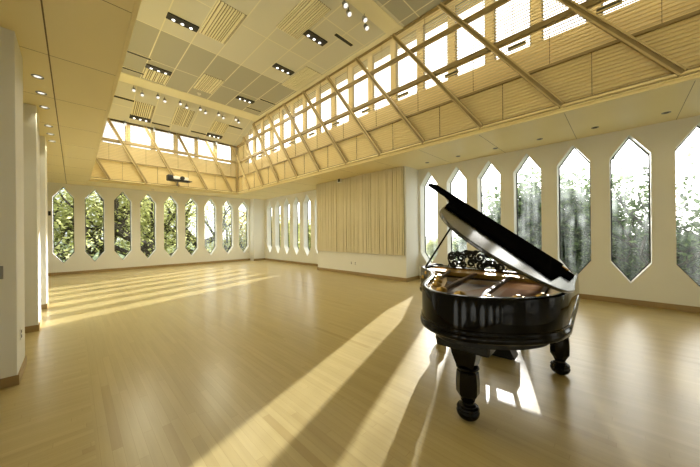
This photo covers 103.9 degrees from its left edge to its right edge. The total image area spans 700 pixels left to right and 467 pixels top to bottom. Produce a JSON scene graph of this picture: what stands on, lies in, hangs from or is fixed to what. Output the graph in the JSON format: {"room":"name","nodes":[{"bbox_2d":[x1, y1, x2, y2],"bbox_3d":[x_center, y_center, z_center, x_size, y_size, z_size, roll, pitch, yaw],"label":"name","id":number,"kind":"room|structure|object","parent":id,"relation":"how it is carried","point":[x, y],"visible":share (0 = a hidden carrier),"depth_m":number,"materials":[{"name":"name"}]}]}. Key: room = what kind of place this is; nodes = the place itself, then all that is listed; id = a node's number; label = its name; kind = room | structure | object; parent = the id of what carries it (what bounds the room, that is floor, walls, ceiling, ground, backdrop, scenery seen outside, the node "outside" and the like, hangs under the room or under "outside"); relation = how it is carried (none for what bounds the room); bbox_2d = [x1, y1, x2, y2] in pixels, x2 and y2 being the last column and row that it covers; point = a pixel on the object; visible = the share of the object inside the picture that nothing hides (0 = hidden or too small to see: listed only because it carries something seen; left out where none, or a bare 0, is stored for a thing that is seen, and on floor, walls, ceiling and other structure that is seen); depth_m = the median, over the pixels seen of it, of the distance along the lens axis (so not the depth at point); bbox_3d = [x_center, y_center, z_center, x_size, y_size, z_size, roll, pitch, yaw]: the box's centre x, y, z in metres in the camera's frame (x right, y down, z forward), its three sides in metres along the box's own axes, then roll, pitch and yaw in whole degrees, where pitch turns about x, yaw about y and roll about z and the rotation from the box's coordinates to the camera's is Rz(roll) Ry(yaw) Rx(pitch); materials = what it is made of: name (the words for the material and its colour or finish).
{"room":"music room","nodes":[
{"label":"music room","id":0,"kind":"room"},
{"bbox_2d":[0,27,24,378],"bbox_3d":[-3.795,-0.262,2.822,0.620,3.604,0.510,-1,0,45],"label":"pillar","id":1,"kind":"structure","parent":0,"point":[12,290],"depth_m":2.76,"materials":[{"name":"paint"}]},
{"bbox_2d":[0,266,2,278],"bbox_3d":[-3.464,0.387,2.703,0.008,0.130,0.050,-1,0,45],"label":"light switch","id":2,"kind":"object","parent":1,"relation":"attached to","point":[1,267],"visible":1,"depth_m":2.71,"materials":[{"name":"grey metal"}]},
{"bbox_2d":[0,356,26,388],"bbox_3d":[-3.767,1.490,2.831,0.644,0.100,0.502,-1,0,45],"label":"baseboard","id":3,"kind":"object","parent":1,"relation":"attached to","point":[15,380],"visible":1,"depth_m":2.76,"materials":[{"name":"brown wood"}]},
{"bbox_2d":[23,103,40,326],"bbox_3d":[-5.386,-0.244,4.399,0.600,3.604,0.510,-1,0,45],"label":"pillar","id":4,"kind":"structure","parent":0,"point":[31,131],"depth_m":4.33,"materials":[{"name":"paint"}]},
{"bbox_2d":[25,317,41,332],"bbox_3d":[-5.358,1.508,4.408,0.624,0.100,0.502,-1,0,45],"label":"baseboard","id":5,"kind":"object","parent":4,"relation":"attached to","point":[34,328],"visible":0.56,"depth_m":4.33,"materials":[{"name":"brown wood"}]},
{"bbox_2d":[40,136,47,304],"bbox_3d":[-6.735,-0.229,5.737,0.600,3.604,0.510,-1,0,45],"label":"pillar","id":6,"kind":"structure","parent":0,"point":[43,144],"depth_m":5.69,"materials":[{"name":"paint"}]},
{"bbox_2d":[41,299,48,309],"bbox_3d":[-6.707,1.523,5.745,0.624,0.100,0.502,-1,0,45],"label":"baseboard","id":7,"kind":"object","parent":6,"relation":"attached to","point":[44,306],"visible":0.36,"depth_m":5.69,"materials":[{"name":"brown wood"}]},
{"bbox_2d":[47,182,249,272],"bbox_3d":[-8.781,-0.343,13.491,0.300,3.894,9.207,-1,0,45],"label":"wall","id":8,"kind":"structure","parent":0,"point":[79,260],"depth_m":12.51,"materials":[{"name":"paint"}]},
{"bbox_2d":[53,187,73,262],"bbox_3d":[-11.460,-0.333,10.962,0.028,3.040,0.586,-1,0,45],"label":"window","id":9,"kind":"structure","parent":8,"relation":"in","point":[63,187],"depth_m":10.88,"materials":[{"name":"grey metal"}]},
{"bbox_2d":[85,190,103,260],"bbox_3d":[-10.822,-0.339,11.606,0.028,3.040,0.586,-1,0,45],"label":"window","id":10,"kind":"structure","parent":8,"relation":"in","point":[93,190],"depth_m":11.58,"materials":[{"name":"grey metal"}]},
{"bbox_2d":[114,192,130,258],"bbox_3d":[-10.184,-0.344,12.249,0.028,3.040,0.586,-1,0,45],"label":"window","id":11,"kind":"structure","parent":8,"relation":"in","point":[121,192],"depth_m":12.44,"materials":[{"name":"grey metal"}]},
{"bbox_2d":[141,194,154,256],"bbox_3d":[-9.547,-0.349,12.893,0.028,3.040,0.586,-1,0,45],"label":"window","id":12,"kind":"structure","parent":8,"relation":"in","point":[147,194],"depth_m":13.08,"materials":[{"name":"grey metal"}]},
{"bbox_2d":[48,258,249,275],"bbox_3d":[-8.782,1.548,13.241,0.020,0.110,8.230,-1,0,45],"label":"baseboard","id":13,"kind":"structure","parent":8,"relation":"attached to","point":[221,261],"depth_m":12.43,"materials":[{"name":"brown wood"}]},
{"bbox_2d":[170,197,176,254],"bbox_3d":[-8.909,-0.354,13.536,0.028,3.040,0.586,-1,0,45],"label":"window","id":14,"kind":"structure","parent":8,"relation":"in","point":[170,197],"depth_m":13.73,"materials":[{"name":"grey metal"}]},
{"bbox_2d":[190,198,196,254],"bbox_3d":[-8.271,-0.359,14.180,0.028,3.040,0.586,-1,0,45],"label":"window","id":15,"kind":"structure","parent":8,"relation":"in","point":[190,198],"depth_m":14.37,"materials":[{"name":"grey metal"}]},
{"bbox_2d":[210,201,214,252],"bbox_3d":[-7.633,-0.364,14.823,0.028,3.040,0.586,-1,0,45],"label":"window","id":16,"kind":"structure","parent":8,"relation":"in","point":[210,201],"depth_m":15.01,"materials":[{"name":"grey metal"}]},
{"bbox_2d":[243,204,246,250],"bbox_3d":[-6.358,-0.375,16.110,0.028,3.040,0.586,-1,0,45],"label":"window","id":17,"kind":"structure","parent":8,"relation":"in","point":[243,204],"depth_m":16.30,"materials":[{"name":"grey metal"}]},
{"bbox_2d":[97,125,242,187],"bbox_3d":[-8.048,-4.007,12.744,0.120,3.416,6.220,-1,0,45],"label":"wall","id":18,"kind":"structure","parent":0,"point":[175,137],"depth_m":12.45,"materials":[{"name":"beige wood"}]},
{"bbox_2d":[250,199,264,260],"bbox_3d":[-5.493,-0.226,16.252,0.520,3.604,0.697,-1,0,45],"label":"pillar","id":19,"kind":"structure","parent":0,"point":[257,209],"depth_m":16.03,"materials":[{"name":"paint"}]},
{"bbox_2d":[108,0,444,146],"bbox_3d":[-1.913,-4.960,6.276,16.675,0.914,5.680,-1,0,45],"label":"ceiling","id":20,"kind":"structure","parent":0,"point":[244,63],"depth_m":7.86,"materials":[{"name":"tile"}]},
{"bbox_2d":[114,95,134,101],"bbox_3d":[-8.194,-4.888,9.897,0.123,0.058,0.660,-1,0,45],"label":"air slot","id":21,"kind":"object","parent":20,"relation":"attached to","point":[115,96],"visible":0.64,"depth_m":9.90,"materials":[{"name":"black"}]},
{"bbox_2d":[122,66,143,74],"bbox_3d":[-6.891,-5.160,8.660,0.124,0.018,0.660,-1,0,45],"label":"air slot","id":22,"kind":"object","parent":20,"relation":"attached to","point":[123,67],"visible":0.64,"depth_m":8.65,"materials":[{"name":"black"}]},
{"bbox_2d":[127,50,150,60],"bbox_3d":[-6.146,-5.169,7.921,0.124,0.018,0.660,-1,0,45],"label":"air slot","id":23,"kind":"object","parent":20,"relation":"attached to","point":[128,51],"visible":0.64,"depth_m":7.94,"materials":[{"name":"black"}]},
{"bbox_2d":[129,114,150,122],"bbox_3d":[-8.364,-4.585,10.926,0.219,0.104,0.670,-1,0,45],"label":"recessed light","id":24,"kind":"object","parent":20,"relation":"in","point":[130,116],"visible":1,"depth_m":10.91,"materials":[{"name":"black metal"}]},
{"bbox_2d":[131,101,154,118],"bbox_3d":[-7.997,-4.762,10.589,0.767,0.291,0.640,-1,0,45],"label":"ceiling vent","id":25,"kind":"object","parent":20,"relation":"in","point":[140,109],"visible":1,"depth_m":10.57,"materials":[{"name":"brown wood"}]},
{"bbox_2d":[143,68,169,84],"bbox_3d":[-6.370,-5.158,9.016,0.720,0.032,0.640,-1,0,45],"label":"ceiling vent","id":26,"kind":"object","parent":20,"relation":"in","point":[150,74],"visible":1,"depth_m":8.98,"materials":[{"name":"brown wood"}]},
{"bbox_2d":[145,63,171,75],"bbox_3d":[-6.029,-5.158,8.636,0.220,0.040,0.670,-1,0,45],"label":"recessed light","id":27,"kind":"object","parent":20,"relation":"in","point":[148,66],"visible":1,"depth_m":8.59,"materials":[{"name":"black metal"}]},
{"bbox_2d":[151,121,169,127],"bbox_3d":[-7.930,-4.569,11.482,0.123,0.058,0.660,-1,0,45],"label":"air slot","id":28,"kind":"object","parent":20,"relation":"attached to","point":[156,123],"visible":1,"depth_m":11.47,"materials":[{"name":"black"}]},
{"bbox_2d":[170,107,194,127],"bbox_3d":[-6.976,-4.823,11.407,1.051,0.388,0.640,-1,0,45],"label":"ceiling vent","id":29,"kind":"object","parent":20,"relation":"in","point":[182,117],"visible":1,"depth_m":11.37,"materials":[{"name":"brown wood"}]},
{"bbox_2d":[166,12,198,32],"bbox_3d":[-4.104,-5.179,6.728,0.220,0.040,0.670,-1,0,45],"label":"recessed light","id":30,"kind":"object","parent":20,"relation":"in","point":[169,16],"visible":1,"depth_m":6.70,"materials":[{"name":"black metal"}]},
{"bbox_2d":[119,72,258,120],"bbox_3d":[-6.076,-5.167,10.456,0.630,0.028,5.560,-1,0,45],"label":"trim","id":31,"kind":"structure","parent":20,"relation":"attached to","point":[124,77],"depth_m":10.23,"materials":[{"name":"beige"}]},
{"bbox_2d":[190,130,205,134],"bbox_3d":[-6.895,-4.591,12.469,0.123,0.058,0.660,-1,0,45],"label":"air slot","id":32,"kind":"object","parent":20,"relation":"attached to","point":[193,131],"visible":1,"depth_m":12.44,"materials":[{"name":"black"}]},
{"bbox_2d":[193,74,223,93],"bbox_3d":[-4.915,-5.171,9.518,1.160,0.032,0.640,-1,0,45],"label":"ceiling vent","id":33,"kind":"object","parent":20,"relation":"in","point":[206,83],"visible":1,"depth_m":9.47,"materials":[{"name":"brown wood"}]},
{"bbox_2d":[206,133,222,138],"bbox_3d":[-6.393,-4.601,12.915,0.219,0.104,0.670,-1,0,45],"label":"recessed light","id":34,"kind":"object","parent":20,"relation":"in","point":[207,134],"visible":1,"depth_m":12.89,"materials":[{"name":"black metal"}]},
{"bbox_2d":[209,121,228,134],"bbox_3d":[-5.969,-4.814,12.493,0.729,0.278,0.640,-1,0,45],"label":"ceiling vent","id":35,"kind":"object","parent":20,"relation":"in","point":[217,127],"visible":1,"depth_m":12.46,"materials":[{"name":"brown wood"}]},
{"bbox_2d":[199,0,246,43],"bbox_3d":[-3.178,-5.192,6.796,1.360,0.032,0.640,-1,0,45],"label":"ceiling vent","id":36,"kind":"object","parent":20,"relation":"in","point":[223,20],"visible":1,"depth_m":6.72,"materials":[{"name":"brown wood"}]},
{"bbox_2d":[236,96,254,103],"bbox_3d":[-4.050,-5.174,10.603,0.220,0.040,0.670,-1,0,45],"label":"recessed light","id":37,"kind":"object","parent":20,"relation":"in","point":[237,97],"visible":1,"depth_m":10.55,"materials":[{"name":"black"}]},
{"bbox_2d":[259,98,274,104],"bbox_3d":[-3.231,-5.192,10.791,0.124,0.018,0.660,-1,0,45],"label":"air slot","id":38,"kind":"object","parent":20,"relation":"attached to","point":[264,100],"visible":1,"depth_m":10.75,"materials":[{"name":"black"}]},
{"bbox_2d":[272,63,294,75],"bbox_3d":[-2.104,-5.196,8.675,0.220,0.040,0.670,-1,0,45],"label":"recessed light","id":39,"kind":"object","parent":20,"relation":"in","point":[277,66],"visible":1,"depth_m":8.65,"materials":[{"name":"black metal"}]},
{"bbox_2d":[281,66,321,90],"bbox_3d":[-1.655,-5.203,9.271,1.440,0.032,0.640,-1,0,45],"label":"ceiling vent","id":40,"kind":"object","parent":20,"relation":"in","point":[306,75],"visible":1,"depth_m":9.21,"materials":[{"name":"brown wood"}]},
{"bbox_2d":[276,0,330,38],"bbox_3d":[-1.148,-5.212,6.642,1.360,0.032,0.640,-1,0,45],"label":"ceiling vent","id":41,"kind":"object","parent":20,"relation":"in","point":[306,13],"visible":1,"depth_m":6.59,"materials":[{"name":"brown wood"}]},
{"bbox_2d":[303,29,327,45],"bbox_3d":[-0.924,-5.209,7.294,0.220,0.040,0.670,-1,0,45],"label":"recessed light","id":42,"kind":"object","parent":20,"relation":"in","point":[311,35],"visible":1,"depth_m":7.26,"materials":[{"name":"black metal"}]},
{"bbox_2d":[253,25,402,121],"bbox_3d":[-1.568,-5.209,9.770,8.100,0.032,0.150,-1,0,45],"label":"trim","id":43,"kind":"structure","parent":20,"relation":"attached to","point":[385,36],"depth_m":8.59,"materials":[{"name":"beige wood"}]},
{"bbox_2d":[334,32,353,46],"bbox_3d":[-0.161,-5.227,7.396,0.124,0.018,0.660,-1,0,45],"label":"air slot","id":44,"kind":"object","parent":20,"relation":"attached to","point":[337,35],"visible":1,"depth_m":7.38,"materials":[{"name":"black"}]},
{"bbox_2d":[342,0,347,8],"bbox_3d":[-0.112,-5.124,6.081,0.148,0.221,0.116,-1,0,45],"label":"track spotlight","id":45,"kind":"object","parent":20,"relation":"attached to","point":[344,3],"visible":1,"depth_m":6.05,"materials":[{"name":"grey metal"}]},
{"bbox_2d":[346,7,351,16],"bbox_3d":[-0.028,-5.124,6.322,0.148,0.221,0.116,-1,0,45],"label":"track spotlight","id":46,"kind":"object","parent":20,"relation":"attached to","point":[348,12],"visible":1,"depth_m":6.30,"materials":[{"name":"grey metal"}]},
{"bbox_2d":[362,14,367,22],"bbox_3d":[0.346,-5.128,6.500,0.148,0.221,0.116,-1,0,45],"label":"track spotlight","id":47,"kind":"object","parent":20,"relation":"attached to","point":[364,18],"visible":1,"depth_m":6.47,"materials":[{"name":"grey metal"}]},
{"bbox_2d":[347,0,398,33],"bbox_3d":[-0.742,-5.226,5.170,0.410,0.028,5.560,-1,0,45],"label":"trim","id":48,"kind":"structure","parent":20,"relation":"attached to","point":[371,9],"depth_m":6.53,"materials":[{"name":"beige"}]},
{"bbox_2d":[0,260,699,466],"bbox_3d":[-1.596,1.650,6.597,20.180,0.250,9.507,-1,0,45],"label":"floor","id":49,"kind":"structure","parent":0,"point":[249,363],"depth_m":2.74,"materials":[{"name":"brown wood"}]},
{"bbox_2d":[420,183,579,421],"bbox_3d":[1.265,0.449,2.788,1.652,2.086,2.171,-1,0,42],"label":"grand piano","id":50,"kind":"object","parent":49,"relation":"on","point":[476,312],"visible":1,"depth_m":2.06,"materials":[{"name":"black paint"}]},
{"bbox_2d":[0,0,699,199],"bbox_3d":[-1.739,-2.217,6.708,19.880,0.301,9.507,-1,0,45],"label":"ceiling","id":51,"kind":"structure","parent":0,"point":[76,46],"depth_m":4.55,"materials":[{"name":"beige paint"}]},
{"bbox_2d":[31,74,43,79],"bbox_3d":[-4.081,-2.048,3.577,0.116,0.008,0.116,-1,0,45],"label":"recessed light","id":52,"kind":"object","parent":51,"relation":"in","point":[35,75],"visible":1,"depth_m":3.57,"materials":[{"name":"grey metal"}]},
{"bbox_2d":[89,0,141,179],"bbox_3d":[-3.789,-2.196,4.324,16.635,0.312,0.037,-1,0,45],"label":"trim","id":53,"kind":"structure","parent":51,"relation":"attached to","point":[137,2],"depth_m":3.32,"materials":[{"name":"brown wood"}]},
{"bbox_2d":[88,177,236,194],"bbox_3d":[-7.820,-2.061,12.238,0.295,0.143,5.600,-1,0,45],"label":"trim","id":54,"kind":"structure","parent":51,"relation":"attached to","point":[92,179],"depth_m":11.78,"materials":[{"name":"brown wood"}]},
{"bbox_2d":[91,117,236,191],"bbox_3d":[-7.803,-3.278,12.127,0.165,2.426,5.569,-1,0,45],"label":"slatted screen","id":55,"kind":"object","parent":54,"relation":"on","point":[108,168],"visible":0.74,"depth_m":11.74,"materials":[{"name":"brown wood"}]},
{"bbox_2d":[166,174,191,185],"bbox_3d":[-7.473,-2.297,11.995,0.575,0.388,0.966,-1,0,45],"label":"projector","id":56,"kind":"object","parent":55,"relation":"attached to","point":[169,177],"visible":1,"depth_m":11.77,"materials":[{"name":"black"}]},
{"bbox_2d":[167,179,189,182],"bbox_3d":[-7.441,-2.287,11.874,0.260,0.070,0.800,-1,0,45],"label":"tray","id":57,"kind":"object","parent":56,"relation":"on","point":[175,180],"depth_m":11.85,"materials":[{"name":"black"}]},
{"bbox_2d":[237,66,699,194],"bbox_3d":[0.081,-2.142,8.370,16.835,0.143,0.170,-1,0,45],"label":"trim","id":58,"kind":"structure","parent":51,"relation":"attached to","point":[691,74],"depth_m":5.09,"materials":[{"name":"brown wood"}]},
{"bbox_2d":[236,0,699,191],"bbox_3d":[0.108,-3.701,8.279,16.726,3.123,0.165,-1,0,45],"label":"slatted screen","id":59,"kind":"object","parent":58,"relation":"on","point":[672,45],"visible":0.91,"depth_m":5.81,"materials":[{"name":"brown wood"}]},
{"bbox_2d":[445,70,457,77],"bbox_3d":[2.292,-3.588,6.174,0.300,0.056,0.054,-1,0,45],"label":"fitting","id":60,"kind":"object","parent":59,"relation":"attached to","point":[456,70],"visible":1,"depth_m":6.17,"materials":[{"name":"grey"}]},
{"bbox_2d":[508,40,525,51],"bbox_3d":[3.208,-3.598,5.266,0.300,0.056,0.054,-1,0,45],"label":"fitting","id":61,"kind":"object","parent":59,"relation":"attached to","point":[523,42],"visible":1,"depth_m":5.25,"materials":[{"name":"grey"}]},
{"bbox_2d":[596,0,621,13],"bbox_3d":[4.124,-3.608,4.358,0.300,0.056,0.054,-1,0,45],"label":"fitting","id":62,"kind":"object","parent":59,"relation":"attached to","point":[618,1],"visible":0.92,"depth_m":4.34,"materials":[{"name":"grey"}]},
{"bbox_2d":[249,0,483,134],"bbox_3d":[-1.988,-5.846,6.892,18.235,0.150,7.460,-1,0,45],"label":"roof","id":63,"kind":"structure","parent":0,"point":[469,0],"depth_m":8.43,"materials":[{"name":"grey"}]},
{"bbox_2d":[318,166,418,277],"bbox_3d":[0.452,-0.291,10.311,4.370,3.604,0.767,-1,0,45],"label":"wall","id":64,"kind":"structure","parent":0,"point":[407,266],"depth_m":8.93,"materials":[{"name":"paint"}]},
{"bbox_2d":[316,166,404,255],"bbox_3d":[0.137,-0.687,10.034,4.320,2.780,0.065,-1,0,45],"label":"curtain","id":65,"kind":"object","parent":64,"relation":"attached to","point":[364,213],"visible":0.98,"depth_m":9.64,"materials":[{"name":"brown fabric"}]},
{"bbox_2d":[317,267,406,281],"bbox_3d":[0.191,1.458,10.029,4.410,0.110,0.020,-1,0,45],"label":"baseboard","id":66,"kind":"structure","parent":64,"relation":"attached to","point":[318,268],"depth_m":9.66,"materials":[{"name":"brown wood"}]},
{"bbox_2d":[407,276,418,281],"bbox_3d":[2.013,1.438,8.749,0.020,0.110,0.727,-1,0,45],"label":"baseboard","id":67,"kind":"structure","parent":64,"relation":"attached to","point":[414,277],"depth_m":8.71,"materials":[{"name":"brown wood"}]},
{"bbox_2d":[243,0,699,173],"bbox_3d":[0.318,-4.092,8.915,17.435,3.416,0.120,-1,0,45],"label":"wall","id":68,"kind":"structure","parent":0,"point":[647,1],"depth_m":6.26,"materials":[{"name":"beige wood"}]},
{"bbox_2d":[306,90,315,137],"bbox_3d":[-1.493,-4.625,10.727,0.700,1.770,0.050,-1,0,45],"label":"window","id":69,"kind":"structure","parent":68,"relation":"in","point":[315,90],"depth_m":10.94,"materials":[{"name":"grey metal"}]},
{"bbox_2d":[335,72,346,126],"bbox_3d":[-0.257,-4.639,9.502,0.700,1.770,0.050,-1,0,45],"label":"window","id":70,"kind":"structure","parent":68,"relation":"in","point":[345,72],"depth_m":9.72,"materials":[{"name":"grey metal"}]},
{"bbox_2d":[353,59,366,119],"bbox_3d":[0.361,-4.646,8.890,0.700,1.770,0.050,-1,0,45],"label":"window","id":71,"kind":"structure","parent":68,"relation":"in","point":[366,59],"depth_m":9.10,"materials":[{"name":"grey metal"}]},
{"bbox_2d":[373,46,389,109],"bbox_3d":[0.979,-4.653,8.277,0.700,1.770,0.050,-1,0,45],"label":"window","id":72,"kind":"structure","parent":68,"relation":"in","point":[388,46],"depth_m":8.49,"materials":[{"name":"grey metal"}]},
{"bbox_2d":[396,30,415,101],"bbox_3d":[1.597,-4.659,7.665,0.700,1.770,0.050,-1,0,45],"label":"window","id":73,"kind":"structure","parent":68,"relation":"in","point":[414,30],"depth_m":7.88,"materials":[{"name":"beige wood"}]},
{"bbox_2d":[423,13,447,88],"bbox_3d":[2.215,-4.666,7.053,0.700,1.770,0.050,-1,0,45],"label":"window","id":74,"kind":"structure","parent":68,"relation":"in","point":[443,13],"depth_m":7.26,"materials":[{"name":"beige wood"}]},
{"bbox_2d":[455,0,484,76],"bbox_3d":[2.833,-4.673,6.440,0.700,1.770,0.050,-1,0,45],"label":"window","id":75,"kind":"structure","parent":68,"relation":"in","point":[464,0],"depth_m":6.65,"materials":[{"name":"grey metal"}]},
{"bbox_2d":[494,0,530,60],"bbox_3d":[3.450,-4.680,5.828,0.700,1.770,0.050,-1,0,45],"label":"window","id":76,"kind":"structure","parent":68,"relation":"in","point":[494,0],"depth_m":6.04,"materials":[{"name":"grey metal"}]},
{"bbox_2d":[541,0,587,40],"bbox_3d":[4.068,-4.687,5.215,0.700,1.770,0.050,-1,0,45],"label":"window","id":77,"kind":"structure","parent":68,"relation":"in","point":[542,0],"depth_m":5.43,"materials":[{"name":"grey metal"}]},
{"bbox_2d":[264,115,699,306],"bbox_3d":[1.625,-0.448,9.870,19.580,3.894,0.300,-1,0,45],"label":"wall","id":78,"kind":"structure","parent":0,"point":[662,280],"depth_m":6.01,"materials":[{"name":"paint"}]},
{"bbox_2d":[271,207,271,245],"bbox_3d":[-4.475,-0.393,16.088,0.586,3.040,0.028,-1,0,45],"label":"window","id":79,"kind":"structure","parent":78,"relation":"in","point":[271,207],"depth_m":16.28,"materials":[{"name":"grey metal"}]},
{"bbox_2d":[279,206,279,245],"bbox_3d":[-3.832,-0.400,15.451,0.586,3.040,0.028,-1,0,45],"label":"window","id":80,"kind":"structure","parent":78,"relation":"in","point":[279,206],"depth_m":15.64,"materials":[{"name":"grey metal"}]},
{"bbox_2d":[265,258,317,265],"bbox_3d":[-2.951,1.494,14.195,5.960,0.110,0.020,-1,0,45],"label":"baseboard","id":81,"kind":"structure","parent":78,"relation":"attached to","point":[294,262],"depth_m":14.18,"materials":[{"name":"brown wood"}]},
{"bbox_2d":[297,201,298,248],"bbox_3d":[-2.547,-0.414,14.177,0.586,3.040,0.028,-1,0,45],"label":"window","id":82,"kind":"structure","parent":78,"relation":"in","point":[298,201],"depth_m":14.36,"materials":[{"name":"grey metal"}]},
{"bbox_2d":[424,176,431,262],"bbox_3d":[2.716,-0.472,8.962,0.586,3.040,0.028,-1,0,45],"label":"window","id":83,"kind":"structure","parent":78,"relation":"in","point":[430,176],"depth_m":9.15,"materials":[{"name":"grey metal"}]},
{"bbox_2d":[450,170,458,263],"bbox_3d":[3.356,-0.479,8.328,0.586,3.040,0.028,-1,0,45],"label":"window","id":84,"kind":"structure","parent":78,"relation":"in","point":[458,170],"depth_m":8.51,"materials":[{"name":"grey metal"}]},
{"bbox_2d":[481,164,491,268],"bbox_3d":[3.995,-0.486,7.694,0.586,3.040,0.028,-1,0,45],"label":"window","id":85,"kind":"structure","parent":78,"relation":"in","point":[490,164],"depth_m":7.88,"materials":[{"name":"grey metal"}]},
{"bbox_2d":[516,156,540,234],"bbox_3d":[4.636,-0.493,7.059,0.586,3.040,0.028,-1,0,45],"label":"window","id":86,"kind":"structure","parent":78,"relation":"in","point":[528,156],"depth_m":7.24,"materials":[{"name":"grey metal"}]},
{"bbox_2d":[419,275,699,312],"bbox_3d":[5.376,1.402,5.942,8.750,0.110,0.020,-1,0,45],"label":"baseboard","id":87,"kind":"structure","parent":78,"relation":"attached to","point":[694,309],"depth_m":5.48,"materials":[{"name":"brown wood"}]},
{"bbox_2d":[559,148,590,273],"bbox_3d":[5.275,-0.500,6.425,0.586,3.040,0.028,-1,0,45],"label":"window","id":88,"kind":"structure","parent":78,"relation":"in","point":[573,148],"depth_m":6.58,"materials":[{"name":"grey metal"}]},
{"bbox_2d":[610,138,650,280],"bbox_3d":[5.915,-0.507,5.791,0.586,3.040,0.028,-1,0,45],"label":"window","id":89,"kind":"structure","parent":78,"relation":"in","point":[628,138],"depth_m":5.71,"materials":[{"name":"grey metal"}]},
{"bbox_2d":[675,125,699,286],"bbox_3d":[6.555,-0.514,5.157,0.586,3.040,0.028,-1,0,45],"label":"window","id":90,"kind":"structure","parent":78,"relation":"in","point":[697,125],"depth_m":5.24,"materials":[{"name":"grey metal"}]},
{"label":"outside","id":91,"kind":"structure","parent":0,"visible":0},
{"bbox_2d":[55,237,634,262],"bbox_3d":[56.049,5.648,127.525,700.000,0.200,580.000,-1,0,45],"label":"ground","id":92,"kind":"structure","parent":91,"point":[193,248],"depth_m":138.28,"materials":[{"name":"green plant"}]},
{"bbox_2d":[54,193,102,258],"bbox_3d":[-17.206,1.350,13.856,8.967,9.722,9.614,0,0,-31],"label":"tree","id":93,"kind":"object","parent":92,"relation":"on","point":[65,251],"visible":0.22,"depth_m":13.89,"materials":[{"name":"green plant"}]},
{"bbox_2d":[54,191,211,261],"bbox_3d":[-15.014,0.090,17.500,12.363,12.093,10.867,-1,0,-21],"label":"tree","id":94,"kind":"object","parent":92,"relation":"on","point":[100,248],"visible":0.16,"depth_m":16.86,"materials":[{"name":"green plant"}]},
{"bbox_2d":[54,137,224,258],"bbox_3d":[-14.524,0.337,18.183,11.998,11.675,13.739,-1,0,-24],"label":"tree","id":95,"kind":"object","parent":92,"relation":"on","point":[120,230],"visible":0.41,"depth_m":16.59,"materials":[{"name":"green plant"}]},
{"bbox_2d":[71,196,210,257],"bbox_3d":[-20.302,0.155,27.638,10.867,12.093,12.363,0,0,-34],"label":"tree","id":96,"kind":"object","parent":92,"relation":"on","point":[124,245],"visible":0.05,"depth_m":25.89,"materials":[{"name":"green plant"}]},
{"bbox_2d":[100,198,245,253],"bbox_3d":[-13.108,0.331,23.145,11.998,11.675,13.739,-1,0,11],"label":"tree","id":97,"kind":"object","parent":92,"relation":"on","point":[224,212],"visible":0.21,"depth_m":22.35,"materials":[{"name":"green plant"}]},
{"bbox_2d":[195,204,280,252],"bbox_3d":[-10.923,1.070,27.260,10.303,10.078,9.056,-1,0,-7],"label":"tree","id":98,"kind":"object","parent":92,"relation":"on","point":[229,216],"visible":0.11,"depth_m":26.27,"materials":[{"name":"green leaves"},{"name":"bark"}]},
{"bbox_2d":[224,215,310,248],"bbox_3d":[-8.523,1.228,31.952,10.722,9.840,12.298,-1,0,13],"label":"tree","id":99,"kind":"object","parent":92,"relation":"on","point":[243,217],"visible":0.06,"depth_m":29.63,"materials":[{"name":"green plant"}]},
{"bbox_2d":[289,213,310,248],"bbox_3d":[-7.973,1.076,38.739,12.695,10.157,11.068,-1,0,-12],"label":"tree","id":100,"kind":"object","parent":92,"relation":"on","point":[309,218],"visible":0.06,"depth_m":37.25,"materials":[{"name":"green plant"}]},
{"bbox_2d":[426,233,460,261],"bbox_3d":[13.257,2.592,37.895,7.264,6.666,8.331,0,0,-42],"label":"tree","id":101,"kind":"object","parent":92,"relation":"on","point":[433,244],"visible":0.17,"depth_m":37.84,"materials":[{"name":"green plant"}]},
{"bbox_2d":[452,233,495,261],"bbox_3d":[15.021,1.937,29.401,9.918,7.935,8.647,-1,0,13],"label":"tree","id":102,"kind":"object","parent":92,"relation":"on","point":[464,243],"visible":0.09,"depth_m":29.68,"materials":[{"name":"green plant"}]},
{"bbox_2d":[453,154,677,272],"bbox_3d":[14.853,-0.262,22.119,13.489,12.379,15.472,-1,0,7],"label":"tree","id":103,"kind":"object","parent":92,"relation":"on","point":[529,192],"visible":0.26,"depth_m":18.37,"materials":[{"name":"green plant"}]},
{"bbox_2d":[464,190,680,272],"bbox_3d":[14.318,1.147,19.578,11.901,9.522,10.376,-1,0,17],"label":"tree","id":104,"kind":"object","parent":92,"relation":"on","point":[565,259],"visible":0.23,"depth_m":17.31,"materials":[{"name":"green plant"}]},
{"bbox_2d":[562,146,699,284],"bbox_3d":[15.247,0.828,11.585,10.032,10.144,9.357,-1,0,10],"label":"tree","id":105,"kind":"object","parent":92,"relation":"on","point":[691,238],"visible":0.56,"depth_m":12.71,"materials":[{"name":"green plant"}]},
{"bbox_2d":[567,204,699,279],"bbox_3d":[16.749,2.119,14.930,9.362,7.491,8.163,0,0,-37],"label":"tree","id":106,"kind":"object","parent":92,"relation":"on","point":[630,274],"visible":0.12,"depth_m":13.98,"materials":[{"name":"green plant"}]},
{"bbox_2d":[574,198,699,274],"bbox_3d":[17.880,1.102,11.720,10.376,9.522,11.901,-1,0,-16],"label":"tree","id":107,"kind":"object","parent":92,"relation":"on","point":[682,202],"visible":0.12,"depth_m":12.79,"materials":[{"name":"green plant"}]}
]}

